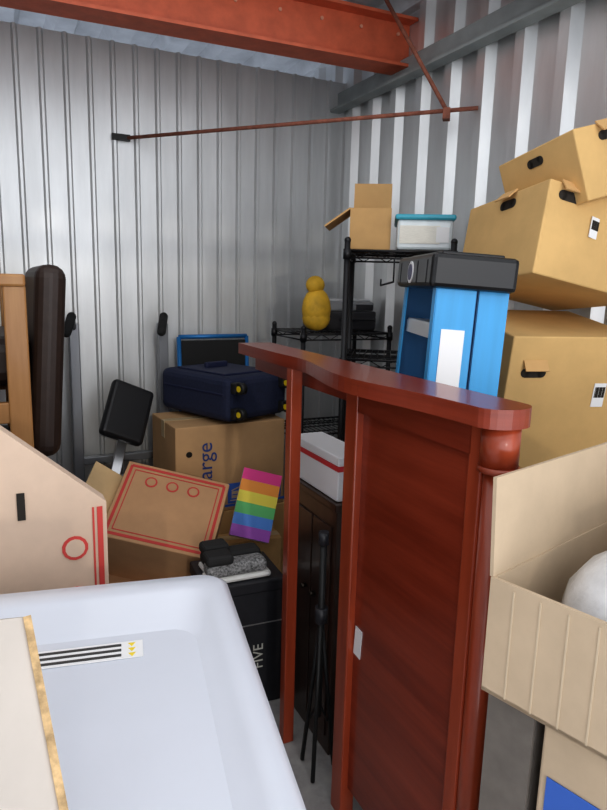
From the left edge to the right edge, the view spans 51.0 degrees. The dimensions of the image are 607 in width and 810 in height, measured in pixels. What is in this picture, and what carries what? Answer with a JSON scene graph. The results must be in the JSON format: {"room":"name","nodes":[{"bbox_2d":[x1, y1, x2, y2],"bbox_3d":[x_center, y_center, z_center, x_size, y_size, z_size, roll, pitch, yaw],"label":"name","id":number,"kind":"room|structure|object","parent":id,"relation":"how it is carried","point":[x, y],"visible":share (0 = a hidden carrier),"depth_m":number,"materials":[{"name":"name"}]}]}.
{"room":"storage unit","nodes":[
{"label":"storage unit","id":0,"kind":"room"},
{"bbox_2d":[0,21,346,499],"bbox_3d":[-1.159,-0.459,3.315,3.050,2.710,0.016,-4,12,-26],"label":"wall","id":1,"kind":"structure","parent":0,"point":[226,232],"depth_m":3.41,"materials":[{"name":"metal"}]},
{"bbox_2d":[111,106,477,141],"bbox_3d":[-0.111,-1.307,2.976,1.792,0.065,0.076,5,11,17],"label":"rod","id":2,"kind":"object","parent":1,"relation":"attached to","point":[446,111],"visible":1,"depth_m":2.93,"materials":[{"name":"red metal"}]},
{"bbox_2d":[0,0,423,76],"bbox_3d":[-0.738,-1.826,2.252,3.250,0.075,6.770,-4,12,-26],"label":"ceiling","id":3,"kind":"structure","parent":0,"point":[289,65],"depth_m":3.65,"materials":[{"name":"metal"}]},
{"bbox_2d":[0,0,418,74],"bbox_3d":[-0.852,-1.661,2.509,3.050,0.226,0.150,-5,12,-25],"label":"steel beam","id":4,"kind":"structure","parent":3,"relation":"attached to","point":[341,33],"depth_m":2.84,"materials":[{"name":"red metal"}]},
{"bbox_2d":[384,0,446,107],"bbox_3d":[0.488,-1.567,2.817,0.018,0.570,0.400,-9,15,-43],"label":"rod","id":5,"kind":"object","parent":3,"relation":"attached to","point":[387,2],"visible":0.88,"depth_m":2.81,"materials":[{"name":"brown metal"}]},
{"bbox_2d":[268,698,362,809],"bbox_3d":[-0.272,1.301,1.697,3.450,0.100,4.670,-4,12,-26],"label":"floor","id":6,"kind":"structure","parent":0,"point":[317,795],"depth_m":2.08,"materials":[{"name":"concrete"}]},
{"bbox_2d":[0,425,108,593],"bbox_3d":[-0.889,0.412,1.280,0.955,1.730,0.054,-4,12,-26],"label":"cardboard box","id":7,"kind":"object","parent":6,"relation":"on","point":[53,523],"visible":0.27,"depth_m":1.39,"materials":[{"name":"beige cardboard"}]},
{"bbox_2d":[64,312,168,481],"bbox_3d":[-0.935,0.224,3.286,0.561,1.392,0.363,-4,12,-27],"label":"exercise machine","id":8,"kind":"object","parent":6,"relation":"on","point":[127,409],"visible":0.52,"depth_m":3.20,"materials":[{"name":"grey"}]},
{"bbox_2d":[0,575,305,809],"bbox_3d":[-0.434,0.892,0.998,0.728,0.955,0.779,-2,11,-16],"label":"plastic tub","id":9,"kind":"object","parent":6,"relation":"on","point":[157,699],"visible":0.92,"depth_m":0.94,"materials":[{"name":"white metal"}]},
{"bbox_2d":[0,615,67,809],"bbox_3d":[-0.438,0.322,0.431,0.520,0.374,0.130,-6,13,-36],"label":"cardboard sheet","id":10,"kind":"object","parent":9,"relation":"on","point":[30,770],"visible":1,"depth_m":0.56,"materials":[{"name":"white cardboard"}]},
{"bbox_2d":[190,551,282,700],"bbox_3d":[-0.258,0.857,2.430,0.300,0.500,0.250,-3,12,-23],"label":"storage box","id":11,"kind":"object","parent":6,"relation":"on","point":[257,601],"visible":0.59,"depth_m":2.34,"materials":[{"name":"plastic"}]},
{"bbox_2d":[198,538,270,582],"bbox_3d":[-0.255,0.563,2.346,0.256,0.105,0.183,-4,12,-26],"label":"sneakers","id":12,"kind":"object","parent":11,"relation":"on","point":[245,561],"visible":0.95,"depth_m":2.29,"materials":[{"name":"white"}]},
{"bbox_2d":[217,528,280,571],"bbox_3d":[-0.478,0.837,2.880,0.866,0.362,0.344,-4,12,-26],"label":"cardboard box","id":13,"kind":"object","parent":6,"relation":"on","point":[272,549],"visible":0.15,"depth_m":3.04,"materials":[{"name":"beige cardboard"}]},
{"bbox_2d":[86,461,229,583],"bbox_3d":[-0.641,0.526,2.716,0.636,0.565,0.491,1,11,-1],"label":"cardboard box","id":14,"kind":"object","parent":13,"relation":"on","point":[158,519],"visible":0.71,"depth_m":2.60,"materials":[{"name":"brown cardboard"}]},
{"bbox_2d":[229,467,281,543],"bbox_3d":[-0.216,0.454,2.887,0.244,0.320,0.185,0,11,-6],"label":"box","id":15,"kind":"object","parent":13,"relation":"on","point":[258,492],"visible":1,"depth_m":2.87,"materials":[{"name":"multicoloured cardboard"}]},
{"bbox_2d":[218,500,283,573],"bbox_3d":[-0.442,0.705,3.317,0.611,0.462,0.398,-4,12,-26],"label":"cardboard box","id":16,"kind":"object","parent":6,"relation":"on","point":[278,522],"visible":0.02,"depth_m":3.23,"materials":[{"name":"beige cardboard"}]},
{"bbox_2d":[152,411,284,510],"bbox_3d":[-0.432,0.266,3.231,0.566,0.432,0.384,-4,12,-28],"label":"box","id":17,"kind":"object","parent":16,"relation":"on","point":[187,443],"visible":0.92,"depth_m":3.06,"materials":[{"name":"cardboard"}]},
{"bbox_2d":[163,360,286,421],"bbox_3d":[-0.389,-0.090,3.211,0.616,0.245,0.406,11,14,41],"label":"suitcase","id":18,"kind":"object","parent":17,"relation":"on","point":[219,390],"visible":0.85,"depth_m":3.06,"materials":[{"name":"blue fabric"}]},
{"bbox_2d":[300,530,332,782],"bbox_3d":[0.040,0.779,2.004,0.104,0.813,0.117,11,14,40],"label":"tripod stand","id":19,"kind":"object","parent":6,"relation":"on","point":[319,664],"visible":0.97,"depth_m":1.99,"materials":[{"name":"black metal"}]},
{"bbox_2d":[294,478,341,754],"bbox_3d":[0.073,0.711,2.212,0.156,0.885,0.330,-4,12,-26],"label":"base cabinet","id":20,"kind":"object","parent":6,"relation":"on","point":[318,511],"visible":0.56,"depth_m":2.14,"materials":[{"name":"brown wood"}]},
{"bbox_2d":[300,432,344,501],"bbox_3d":[0.087,0.199,2.144,0.123,0.143,0.345,-4,12,-26],"label":"shoe box","id":21,"kind":"object","parent":20,"relation":"on","point":[321,454],"visible":0.53,"depth_m":2.08,"materials":[{"name":"white cardboard"}]},
{"bbox_2d":[271,321,392,435],"bbox_3d":[0.130,0.231,3.496,0.532,1.354,0.394,-4,12,-26],"label":"wire shelving unit","id":22,"kind":"object","parent":6,"relation":"on","point":[303,331],"visible":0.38,"depth_m":3.32,"materials":[{"name":"black metal"}]},
{"bbox_2d":[302,276,330,330],"bbox_3d":[0.065,-0.509,3.196,0.152,0.273,0.128,-4,12,-26],"label":"bag","id":23,"kind":"object","parent":22,"relation":"on","point":[316,307],"visible":1,"depth_m":3.15,"materials":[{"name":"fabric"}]},
{"bbox_2d":[303,298,375,329],"bbox_3d":[0.198,-0.490,3.435,0.340,0.162,0.250,-3,12,-23],"label":"printer","id":24,"kind":"object","parent":22,"relation":"on","point":[364,317],"visible":0.57,"depth_m":3.37,"materials":[{"name":"grey plastic"}]},
{"bbox_2d":[238,342,531,809],"bbox_3d":[0.071,0.546,1.875,0.176,1.335,1.344,-4,12,-26],"label":"wooden headboard","id":25,"kind":"object","parent":6,"relation":"on","point":[422,457],"visible":0.95,"depth_m":1.53,"materials":[{"name":"brown wood"}]},
{"bbox_2d":[337,237,457,441],"bbox_3d":[0.389,0.155,2.887,0.452,1.744,0.434,3,11,7],"label":"wire shelving unit","id":26,"kind":"object","parent":6,"relation":"on","point":[349,255],"visible":0.32,"depth_m":2.64,"materials":[{"name":"black metal"}]},
{"bbox_2d":[324,184,392,252],"bbox_3d":[0.240,-0.818,2.754,0.278,0.300,0.235,3,11,7],"label":"cardboard box","id":27,"kind":"object","parent":26,"relation":"on","point":[371,214],"visible":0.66,"depth_m":2.65,"materials":[{"name":"brown cardboard"}]},
{"bbox_2d":[394,214,456,253],"bbox_3d":[0.506,-0.720,2.709,0.240,0.139,0.360,3,11,7],"label":"storage bin","id":28,"kind":"object","parent":26,"relation":"on","point":[430,232],"visible":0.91,"depth_m":2.54,"materials":[{"name":"clear plastic"}]},
{"bbox_2d":[395,251,518,396],"bbox_3d":[0.359,0.397,1.897,0.286,1.650,0.480,1,11,-4],"label":"storage box","id":29,"kind":"object","parent":6,"relation":"on","point":[455,304],"visible":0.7,"depth_m":1.61,"materials":[{"name":"blue plastic"}]},
{"bbox_2d":[478,694,544,809],"bbox_3d":[0.549,0.909,1.365,0.514,0.835,0.090,-8,14,-40],"label":"cardboard sheet","id":30,"kind":"object","parent":6,"relation":"on","point":[513,742],"visible":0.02,"depth_m":1.14,"materials":[{"name":"grey cardboard"}]},
{"bbox_3d":[-1.468,0.625,2.411,0.870,0.902,0.830,-4,12,-26],"label":"trunk","id":31,"kind":"object","parent":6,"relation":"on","visible":0},
{"bbox_2d":[0,264,65,455],"bbox_3d":[-1.270,-0.172,2.353,0.700,0.690,0.795,-4,12,-26],"label":"armchair","id":32,"kind":"object","parent":31,"relation":"on","point":[32,304],"visible":0.9,"depth_m":2.13,"materials":[{"name":"brown leather"}]},
{"bbox_3d":[0.738,0.653,2.293,0.507,1.004,0.493,-4,12,-26],"label":"cardboard box","id":33,"kind":"object","parent":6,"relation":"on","visible":0},
{"bbox_2d":[497,310,606,467],"bbox_3d":[0.764,-0.068,2.117,0.420,0.476,0.469,-1,11,-11],"label":"cardboard box","id":34,"kind":"object","parent":33,"relation":"on","point":[554,363],"visible":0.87,"depth_m":1.93,"materials":[{"name":"brown cardboard"}]},
{"bbox_2d":[463,179,606,310],"bbox_3d":[0.806,-0.493,2.064,0.453,0.383,0.452,-2,11,-17],"label":"cardboard box","id":35,"kind":"object","parent":34,"relation":"on","point":[559,245],"visible":0.89,"depth_m":1.86,"materials":[{"name":"brown cardboard"}]},
{"bbox_2d":[499,118,606,204],"bbox_3d":[0.866,-0.725,1.975,0.370,0.324,0.377,-2,11,-18],"label":"cardboard box","id":36,"kind":"object","parent":35,"relation":"on","point":[578,156],"visible":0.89,"depth_m":1.80,"materials":[{"name":"brown cardboard"}]},
{"bbox_3d":[0.739,1.147,1.245,0.671,0.422,0.501,-4,12,-26],"label":"cardboard box","id":37,"kind":"object","parent":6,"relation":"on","visible":0},
{"bbox_2d":[536,726,606,809],"bbox_3d":[0.740,0.729,1.171,0.605,0.422,0.350,-8,14,-40],"label":"box","id":38,"kind":"object","parent":37,"relation":"on","point":[572,776],"visible":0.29,"depth_m":1.04,"materials":[{"name":"cardboard"}]},
{"bbox_2d":[481,442,606,759],"bbox_3d":[0.735,0.322,1.120,0.655,0.390,0.536,-8,14,-40],"label":"open cardboard box","id":39,"kind":"object","parent":38,"relation":"on","point":[545,653],"visible":1,"depth_m":1.09,"materials":[{"name":"beige cardboard"}]},
{"bbox_3d":[-0.520,0.696,3.735,0.463,0.320,0.160,-4,12,-26],"label":"cardboard box","id":40,"kind":"object","parent":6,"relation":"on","visible":0},
{"bbox_2d":[177,334,248,410],"bbox_3d":[-0.507,0.070,3.615,0.428,0.940,0.128,-5,12,-29],"label":"folding chair","id":41,"kind":"object","parent":40,"relation":"on","point":[190,352],"visible":0.14,"depth_m":3.53,"materials":[{"name":"black fabric"},{"name":"blue metal"}]},
{"bbox_2d":[311,0,606,437],"bbox_3d":[0.607,-0.601,3.104,0.035,3.159,6.670,-4,12,-26],"label":"wall","id":42,"kind":"structure","parent":0,"point":[544,80],"depth_m":2.82,"materials":[{"name":"metal"}]},
{"bbox_2d":[330,0,582,113],"bbox_3d":[1.106,-1.381,1.833,0.070,0.111,4.270,-4,12,-26],"label":"beam","id":43,"kind":"structure","parent":42,"relation":"attached to","point":[517,15],"depth_m":2.74,"materials":[{"name":"grey metal"}]}
]}

